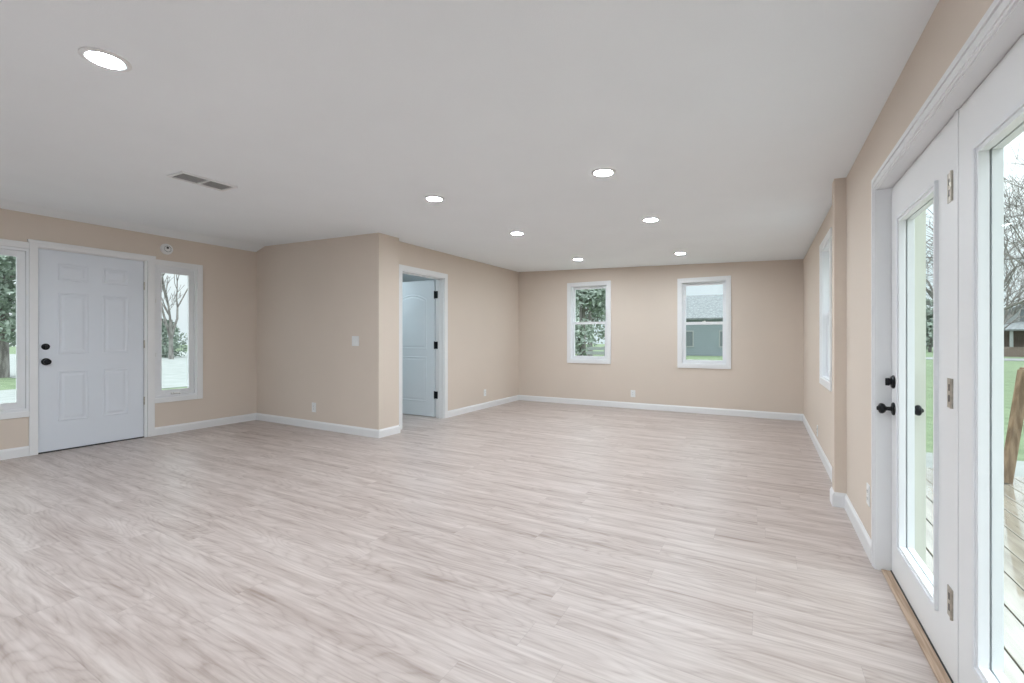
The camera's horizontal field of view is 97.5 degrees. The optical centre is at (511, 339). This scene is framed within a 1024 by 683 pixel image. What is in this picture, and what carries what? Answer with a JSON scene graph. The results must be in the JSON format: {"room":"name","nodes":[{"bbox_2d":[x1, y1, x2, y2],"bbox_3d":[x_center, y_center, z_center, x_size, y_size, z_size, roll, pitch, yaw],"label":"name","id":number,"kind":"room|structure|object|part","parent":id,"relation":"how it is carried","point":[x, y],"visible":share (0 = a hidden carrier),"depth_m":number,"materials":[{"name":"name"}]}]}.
{"room":"empty living room","nodes":[
{"label":"empty living room","id":0,"kind":"room"},
{"bbox_2d":[0,208,256,449],"bbox_3d":[-4.686,-0.116,5.912,0.170,2.733,10.741,0,0,29],"label":"wall","id":1,"kind":"structure","parent":0,"point":[229,274],"depth_m":6.42,"materials":[{"name":"beige paint"}]},
{"bbox_2d":[0,239,28,419],"bbox_3d":[-5.391,-0.105,4.615,0.215,1.872,0.588,0,0,29],"label":"window","id":2,"kind":"structure","parent":1,"relation":"in","point":[18,249],"depth_m":4.78,"materials":[{"name":"white wood"}]},
{"bbox_2d":[27,239,155,455],"bbox_3d":[-4.967,0.088,5.350,0.248,2.326,1.159,0,0,29],"label":"door","id":3,"kind":"structure","parent":1,"relation":"in","point":[92,310],"depth_m":5.25,"materials":[{"name":"white wood"}]},
{"bbox_3d":[-5.103,0.246,4.927,0.072,0.078,0.078,0,0,29],"label":"knob","id":4,"kind":"part","parent":3,"relation":"part of","materials":[{"name":"black metal"}]},
{"bbox_3d":[-5.021,0.638,5.142,0.007,0.565,0.260,0,0,29],"label":"panel","id":5,"kind":"part","parent":3,"relation":"part of","materials":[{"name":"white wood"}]},
{"bbox_3d":[-5.021,-0.179,5.142,0.007,0.690,0.260,0,0,29],"label":"panel","id":6,"kind":"part","parent":3,"relation":"part of","materials":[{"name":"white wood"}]},
{"bbox_3d":[-5.021,-0.759,5.142,0.007,0.190,0.260,0,0,29],"label":"panel","id":7,"kind":"part","parent":3,"relation":"part of","materials":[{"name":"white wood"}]},
{"bbox_3d":[-4.978,1.245,5.338,0.120,0.012,0.961,0,0,29],"label":"sill plate","id":8,"kind":"part","parent":3,"relation":"part of","materials":[{"name":"grey wood"}]},
{"bbox_3d":[-4.832,0.638,5.478,0.007,0.565,0.250,0,0,29],"label":"panel","id":9,"kind":"part","parent":3,"relation":"part of","materials":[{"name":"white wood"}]},
{"bbox_3d":[-4.832,-0.179,5.478,0.007,0.690,0.250,0,0,29],"label":"panel","id":10,"kind":"part","parent":3,"relation":"part of","materials":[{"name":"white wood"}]},
{"bbox_3d":[-4.832,-0.759,5.478,0.007,0.190,0.250,0,0,29],"label":"panel","id":11,"kind":"part","parent":3,"relation":"part of","materials":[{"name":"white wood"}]},
{"bbox_2d":[0,413,255,459],"bbox_3d":[-5.602,1.198,4.087,0.015,0.107,6.662,0,0,29],"label":"baseboard","id":12,"kind":"structure","parent":1,"relation":"attached to","point":[11,453],"depth_m":6.11,"materials":[{"name":"white wood"}]},
{"bbox_2d":[160,244,172,254],"bbox_3d":[-4.555,-1.193,5.931,0.040,0.144,0.144,0,0,29],"label":"smoke detector","id":13,"kind":"object","parent":1,"relation":"attached to","point":[167,249],"visible":1,"depth_m":5.91,"materials":[{"name":"white plastic"}]},
{"bbox_2d":[155,259,202,402],"bbox_3d":[-4.562,-0.105,6.097,0.215,1.872,0.588,0,0,29],"label":"window","id":14,"kind":"structure","parent":1,"relation":"in","point":[194,272],"depth_m":6.19,"materials":[{"name":"white wood"}]},
{"bbox_2d":[257,233,385,428],"bbox_3d":[-2.805,-0.099,6.396,2.638,2.699,0.121,0,0,30],"label":"wall","id":15,"kind":"structure","parent":0,"point":[310,293],"depth_m":6.31,"materials":[{"name":"beige paint"}]},
{"bbox_2d":[312,402,315,411],"bbox_3d":[-2.786,0.956,6.311,0.088,0.135,0.009,0,0,30],"label":"wall outlet","id":16,"kind":"object","parent":15,"relation":"attached to","point":[313,404],"visible":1,"depth_m":6.31,"materials":[{"name":"white plastic"}]},
{"bbox_2d":[256,413,399,437],"bbox_3d":[-2.746,1.198,6.489,2.652,0.107,0.390,0,0,29],"label":"baseboard","id":17,"kind":"structure","parent":15,"relation":"attached to","point":[375,433],"depth_m":6.11,"materials":[{"name":"white wood"}]},
{"bbox_2d":[352,336,358,345],"bbox_3d":[-2.058,0.022,5.895,0.130,0.130,0.012,0,0,30],"label":"light switch","id":18,"kind":"object","parent":15,"relation":"attached to","point":[355,339],"visible":1,"depth_m":5.89,"materials":[{"name":"white plastic"}]},
{"bbox_2d":[363,233,398,429],"bbox_3d":[-1.719,-0.062,5.915,0.272,2.626,0.362,0,0,29],"label":"wall","id":19,"kind":"structure","parent":0,"point":[370,241],"depth_m":5.80,"materials":[{"name":"beige paint"}]},
{"bbox_2d":[402,273,435,281],"bbox_3d":[-1.969,-1.264,8.207,2.329,0.030,3.830,0,0,29],"label":"ceiling","id":20,"kind":"structure","parent":0,"point":[405,277],"depth_m":9.22,"materials":[{"name":"paint"}]},
{"bbox_2d":[399,241,518,417],"bbox_3d":[-0.813,-0.076,7.711,0.169,2.654,3.658,0,0,29],"label":"wall","id":21,"kind":"structure","parent":0,"point":[483,299],"depth_m":7.93,"materials":[{"name":"beige paint"}]},
{"bbox_2d":[0,400,937,682],"bbox_3d":[-1.371,1.281,4.016,7.507,0.060,10.711,0,0,29],"label":"floor","id":22,"kind":"structure","parent":0,"point":[519,541],"depth_m":2.54,"materials":[{"name":"beige laminate"}]},
{"bbox_2d":[0,0,938,271],"bbox_3d":[-1.351,-1.385,4.091,7.769,0.474,11.161,0,0,29],"label":"ceiling","id":23,"kind":"structure","parent":0,"point":[732,125],"depth_m":2.52,"materials":[{"name":"paint"}]},
{"bbox_2d":[78,47,131,71],"bbox_3d":[-1.853,-1.273,2.048,0.184,0.009,0.184,2,1,29],"label":"recessed light","id":24,"kind":"object","parent":23,"relation":"in","point":[102,58],"visible":1,"depth_m":2.04,"materials":[{"name":"white plastic"}]},
{"bbox_2d":[167,171,237,191],"bbox_3d":[-2.597,-1.326,3.780,0.244,0.023,0.430,0,0,29],"label":"ceiling vent","id":25,"kind":"object","parent":23,"relation":"in","point":[184,176],"visible":1,"depth_m":3.76,"materials":[{"name":"white metal"}]},
{"bbox_2d":[173,174,205,182],"bbox_3d":[-2.646,-1.327,3.692,0.190,0.009,0.188,0,0,29],"label":"grille","id":26,"kind":"object","parent":25,"relation":"attached to","point":[190,178],"depth_m":3.70,"materials":[{"name":"grey metal"}]},
{"bbox_2d":[202,181,230,189],"bbox_3d":[-2.548,-1.329,3.868,0.190,0.009,0.188,0,0,29],"label":"grille","id":27,"kind":"object","parent":25,"relation":"attached to","point":[216,185],"depth_m":3.87,"materials":[{"name":"grey metal"}]},
{"bbox_2d":[424,196,443,201],"bbox_3d":[-0.714,-1.291,4.130,0.184,0.009,0.184,2,1,29],"label":"recessed light","id":28,"kind":"object","parent":23,"relation":"in","point":[428,198],"visible":1,"depth_m":4.11,"materials":[{"name":"white plastic"}]},
{"bbox_2d":[510,232,524,234],"bbox_3d":[0.062,-1.302,5.523,0.184,0.009,0.184,2,1,29],"label":"recessed light","id":29,"kind":"object","parent":23,"relation":"in","point":[511,233],"visible":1,"depth_m":5.51,"materials":[{"name":"white plastic"}]},
{"bbox_2d":[591,168,615,176],"bbox_3d":[0.682,-1.241,3.349,0.184,0.009,0.184,2,1,29],"label":"recessed light","id":30,"kind":"object","parent":23,"relation":"in","point":[601,172],"visible":1,"depth_m":3.33,"materials":[{"name":"white plastic"}]},
{"bbox_2d":[642,217,659,221],"bbox_3d":[1.455,-1.252,4.709,0.184,0.009,0.184,2,1,29],"label":"recessed light","id":31,"kind":"object","parent":23,"relation":"in","point":[652,219],"visible":1,"depth_m":4.68,"materials":[{"name":"white plastic"}]},
{"bbox_2d":[674,252,686,254],"bbox_3d":[2.485,-1.268,6.631,0.184,0.009,0.184,2,1,29],"label":"recessed light","id":32,"kind":"object","parent":23,"relation":"in","point":[676,253],"visible":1,"depth_m":6.62,"materials":[{"name":"white plastic"}]},
{"bbox_2d":[519,259,802,413],"bbox_3d":[1.255,-0.116,8.749,7.769,2.734,0.170,0,0,29],"label":"wall","id":33,"kind":"structure","parent":0,"point":[765,373],"depth_m":7.88,"materials":[{"name":"beige paint"}]},
{"bbox_2d":[567,280,610,363],"bbox_3d":[1.506,-0.318,8.629,0.862,1.548,0.240,0,0,29],"label":"window","id":34,"kind":"structure","parent":33,"relation":"in","point":[571,287],"depth_m":8.60,"materials":[{"name":"white plastic"}]},
{"bbox_3d":[1.488,0.019,8.596,0.700,0.711,0.035,0,0,29],"label":"sash","id":35,"kind":"part","parent":34,"relation":"part of","materials":[{"name":"white plastic"}]},
{"bbox_3d":[1.506,-0.655,8.629,0.700,0.711,0.030,0,0,29],"label":"sash","id":36,"kind":"part","parent":34,"relation":"part of","materials":[{"name":"glass"}]},
{"bbox_2d":[519,395,802,420],"bbox_3d":[2.301,1.198,8.071,4.943,0.107,0.015,0,0,29],"label":"baseboard","id":37,"kind":"structure","parent":33,"relation":"attached to","point":[689,409],"depth_m":7.81,"materials":[{"name":"white wood"}]},
{"bbox_2d":[677,275,730,368],"bbox_3d":[3.278,-0.279,7.658,0.833,1.536,0.240,0,0,29],"label":"window","id":38,"kind":"structure","parent":33,"relation":"in","point":[682,283],"depth_m":7.59,"materials":[{"name":"white plastic"}]},
{"bbox_3d":[3.278,-0.614,7.658,0.671,0.705,0.030,0,0,29],"label":"sash","id":39,"kind":"part","parent":38,"relation":"part of","materials":[{"name":"glass"}]},
{"bbox_3d":[3.260,0.056,7.625,0.671,0.705,0.035,0,0,29],"label":"sash","id":40,"kind":"part","parent":38,"relation":"part of","materials":[{"name":"white plastic"}]},
{"bbox_2d":[832,178,845,492],"bbox_3d":[2.483,0.017,3.400,0.083,2.468,0.120,0,0,29],"label":"wall","id":41,"kind":"structure","parent":0,"point":[839,184],"depth_m":3.36,"materials":[{"name":"beige paint"}]},
{"bbox_2d":[803,0,993,537],"bbox_3d":[1.946,0.004,2.201,0.170,2.494,10.741,0,0,29],"label":"wall","id":42,"kind":"structure","parent":0,"point":[951,23],"depth_m":2.76,"materials":[{"name":"beige paint"}]},
{"bbox_2d":[819,227,831,391],"bbox_3d":[3.140,-0.264,4.305,0.240,1.450,0.900,0,0,29],"label":"window","id":43,"kind":"structure","parent":42,"relation":"in","point":[825,248],"depth_m":4.66,"materials":[{"name":"white plastic"}]},
{"bbox_3d":[3.131,-0.264,4.310,0.181,1.320,0.770,0,0,29],"label":"frame","id":44,"kind":"part","parent":43,"relation":"part of","materials":[{"name":"white plastic"}]},
{"bbox_3d":[3.107,0.049,4.323,0.035,0.662,0.738,0,0,29],"label":"sash","id":45,"kind":"part","parent":43,"relation":"part of","materials":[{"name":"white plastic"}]},
{"bbox_2d":[802,414,870,562],"bbox_3d":[1.821,1.198,2.241,0.088,0.107,10.690,0,0,29],"label":"baseboard","id":46,"kind":"structure","parent":42,"relation":"attached to","point":[837,499],"depth_m":3.33,"materials":[{"name":"white wood"}]},
{"bbox_2d":[866,483,869,506],"bbox_3d":[2.078,0.906,2.620,0.009,0.122,0.078,0,0,29],"label":"wall outlet","id":47,"kind":"object","parent":42,"relation":"attached to","point":[867,484],"visible":1,"depth_m":2.60,"materials":[{"name":"white plastic"}]},
{"bbox_2d":[881,569,951,682],"bbox_3d":[1.554,1.246,1.597,0.040,0.010,1.885,0,0,29],"label":"trim","id":48,"kind":"structure","parent":42,"relation":"attached to","point":[933,660],"depth_m":1.91,"materials":[{"name":"brown wood"}]},
{"bbox_2d":[871,0,1023,682],"bbox_3d":[1.601,0.189,1.568,0.216,2.215,2.200,0,0,29],"label":"door","id":49,"kind":"structure","parent":42,"relation":"in","point":[950,156],"depth_m":1.62,"materials":[{"name":"white wood"}]},
{"bbox_3d":[1.978,0.366,2.379,0.072,0.068,0.068,0,0,29],"label":"knob","id":50,"kind":"part","parent":49,"relation":"part of","materials":[{"name":"black metal"}]},
{"bbox_3d":[1.820,0.221,2.016,0.032,1.691,0.588,0,0,29],"label":"lite frame","id":51,"kind":"part","parent":49,"relation":"part of","materials":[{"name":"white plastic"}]},
{"bbox_3d":[2.080,0.366,2.322,0.072,0.068,0.068,0,0,29],"label":"outside knob","id":52,"kind":"part","parent":49,"relation":"part of","materials":[{"name":"black metal"}]},
{"bbox_3d":[1.853,0.221,1.998,0.031,1.691,0.588,0,0,29],"label":"lite frame","id":53,"kind":"part","parent":49,"relation":"part of","materials":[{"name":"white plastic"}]},
{"bbox_3d":[1.675,0.186,1.526,0.048,2.210,2.200,0,0,29],"label":"casing","id":54,"kind":"part","parent":49,"relation":"part of","materials":[{"name":"white wood"}]},
{"bbox_3d":[1.350,0.221,1.176,0.032,1.691,0.615,0,0,29],"label":"lite frame","id":55,"kind":"part","parent":49,"relation":"part of","materials":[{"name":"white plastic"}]},
{"bbox_3d":[1.383,0.221,1.158,0.031,1.691,0.615,0,0,29],"label":"lite frame","id":56,"kind":"part","parent":49,"relation":"part of","materials":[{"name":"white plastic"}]},
{"bbox_3d":[-1.949,-0.024,8.244,2.329,2.550,3.915,0,0,29],"label":"wall","id":57,"kind":"structure","parent":0,"visible":0},
{"bbox_2d":[399,264,447,429],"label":"door","id":58,"kind":"structure","parent":57,"relation":"in","point":[423,305],"depth_m":7.23,"materials":[{"name":"white wood"}]},
{"bbox_3d":[-1.652,0.646,7.407,0.625,0.730,0.006,0,0,29],"label":"panel","id":59,"kind":"part","parent":58,"relation":"part of","materials":[{"name":"white wood"}]},
{"bbox_3d":[-1.652,-0.286,7.407,0.625,0.895,0.006,0,0,29],"label":"panel","id":60,"kind":"part","parent":58,"relation":"part of","materials":[{"name":"white wood"}]},
{"label":"outside","id":61,"kind":"structure","parent":0,"visible":0},
{"bbox_2d":[0,351,187,403],"bbox_3d":[-30.581,1.691,29.719,67.600,0.020,42.000,0,0,29],"label":"gravel","id":62,"kind":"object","parent":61,"point":[174,371],"depth_m":21.47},
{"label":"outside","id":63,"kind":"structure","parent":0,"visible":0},
{"bbox_2d":[0,344,1023,460],"bbox_3d":[9.767,1.851,17.453,320.000,0.300,280.000,0,0,29],"label":"lawn","id":64,"kind":"structure","parent":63,"point":[1010,367],"depth_m":16.20,"materials":[{"name":"green plant"}]},
{"bbox_2d":[0,255,15,377],"bbox_3d":[-22.883,-2.180,20.134,3.970,7.868,4.068,0,0,-11],"label":"evergreen tree","id":65,"kind":"object","parent":64,"relation":"on","point":[7,263],"visible":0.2,"depth_m":19.55,"materials":[{"name":"green plant"}]},
{"bbox_2d":[162,273,187,358],"bbox_3d":[-29.137,-5.151,38.553,7.156,13.903,11.834,0,0,11],"label":"bare tree","id":66,"kind":"object","parent":64,"relation":"on","point":[171,328],"visible":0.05,"depth_m":37.89,"materials":[{"name":"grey plant"}]},
{"bbox_2d":[162,319,187,357],"bbox_3d":[-32.620,0.242,41.831,4.841,4.403,4.753,0,0,29],"label":"shrub","id":67,"kind":"object","parent":64,"relation":"on","point":[165,341],"visible":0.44,"depth_m":41.82,"materials":[{"name":"green plant"}]},
{"bbox_2d":[575,288,605,355],"bbox_3d":[4.485,-3.151,29.944,4.775,9.809,4.988,0,0,29],"label":"evergreen tree","id":68,"kind":"object","parent":64,"relation":"on","point":[597,297],"visible":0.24,"depth_m":28.96,"materials":[{"name":"green plant"}]},
{"bbox_2d":[576,290,605,355],"bbox_3d":[7.753,-3.597,46.106,5.124,10.701,4.977,0,0,10],"label":"evergreen tree","id":69,"kind":"object","parent":64,"relation":"on","point":[590,316],"visible":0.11,"depth_m":45.83,"materials":[{"name":"green plant"}]},
{"bbox_2d":[586,346,604,355],"bbox_3d":[8.250,1.151,39.912,3.560,1.100,0.121,0,0,12],"label":"fence","id":70,"kind":"object","parent":64,"relation":"on","point":[589,348],"visible":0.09,"depth_m":40.03,"materials":[{"name":"grey wood"}]},
{"bbox_3d":[8.280,1.211,39.906,3.500,0.280,0.060,0,0,12],"label":"rail","id":71,"kind":"part","parent":70,"relation":"part of","materials":[{"name":"grey wood"}]},
{"bbox_3d":[8.280,0.811,39.906,3.500,0.280,0.060,0,0,12],"label":"rail","id":72,"kind":"part","parent":70,"relation":"part of","materials":[{"name":"grey wood"}]},
{"bbox_2d":[686,294,722,355],"bbox_3d":[22.606,-1.639,50.000,16.600,6.680,9.600,0,0,25],"label":"house","id":73,"kind":"structure","parent":64,"relation":"on","point":[702,340],"depth_m":46.63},
{"bbox_2d":[926,297,932,351],"bbox_3d":[55.749,-1.945,60.096,5.135,7.598,6.056,0,0,29],"label":"evergreen tree","id":74,"kind":"object","parent":64,"relation":"on","point":[929,320],"visible":0.32,"depth_m":59.60,"materials":[{"name":"green plant"}]},
{"bbox_2d":[926,452,1023,476],"bbox_3d":[6.213,1.686,5.061,4.100,0.030,2.700,0,0,29],"label":"gravel","id":75,"kind":"object","parent":64,"relation":"on","point":[1019,470],"depth_m":5.95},
{"bbox_2d":[926,467,1023,682],"bbox_3d":[3.478,1.501,0.661,3.935,0.400,7.550,0,0,29],"label":"deck","id":76,"kind":"object","parent":64,"relation":"on","point":[1013,493],"visible":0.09,"depth_m":2.61,"materials":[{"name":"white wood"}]},
{"bbox_2d":[1004,367,1023,483],"bbox_3d":[4.752,0.780,3.527,0.643,1.051,1.160,0,0,0],"label":"trestle","id":77,"kind":"object","parent":76,"relation":"on","point":[1016,417],"visible":0.83,"depth_m":4.04,"materials":[{"name":"brown wood"}]},
{"bbox_2d":[926,136,1023,268],"bbox_3d":[15.368,-2.219,13.116,7.013,8.041,7.918,0,0,29],"label":"bare tree","id":78,"kind":"object","parent":64,"relation":"on","point":[1012,178],"visible":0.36,"depth_m":13.66,"materials":[{"name":"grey plant"}]},
{"bbox_2d":[926,241,1023,328],"bbox_3d":[40.796,-3.187,37.910,10.756,9.976,10.602,0,0,40],"label":"bare tree","id":79,"kind":"object","parent":64,"relation":"on","point":[1007,288],"visible":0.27,"depth_m":37.29,"materials":[{"name":"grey plant"}]},
{"bbox_2d":[926,180,1023,310],"bbox_3d":[24.157,-3.252,23.534,12.219,10.106,9.980,0,0,29],"label":"bare tree","id":80,"kind":"object","parent":64,"relation":"on","point":[930,292],"visible":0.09,"depth_m":22.75,"materials":[{"name":"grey plant"}]},
{"bbox_2d":[1004,304,1023,356],"bbox_3d":[54.360,-1.339,45.428,10.900,6.080,9.700,0,0,-37],"label":"house","id":81,"kind":"structure","parent":64,"relation":"on","point":[1014,333],"depth_m":44.77,"materials":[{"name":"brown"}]},
{"bbox_3d":[48.977,-0.074,44.028,0.220,1.650,0.240,0,0,-37],"label":"porch post","id":82,"kind":"part","parent":81,"relation":"part of","materials":[{"name":"white wood"}]},
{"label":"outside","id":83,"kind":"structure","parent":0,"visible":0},
{"bbox_2d":[575,352,1023,360],"bbox_3d":[38.972,1.686,38.925,150.000,0.030,6.000,0,0,29],"label":"road","id":84,"kind":"structure","parent":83,"point":[927,358],"depth_m":37.78,"materials":[{"name":"grey asphalt"}]}
]}

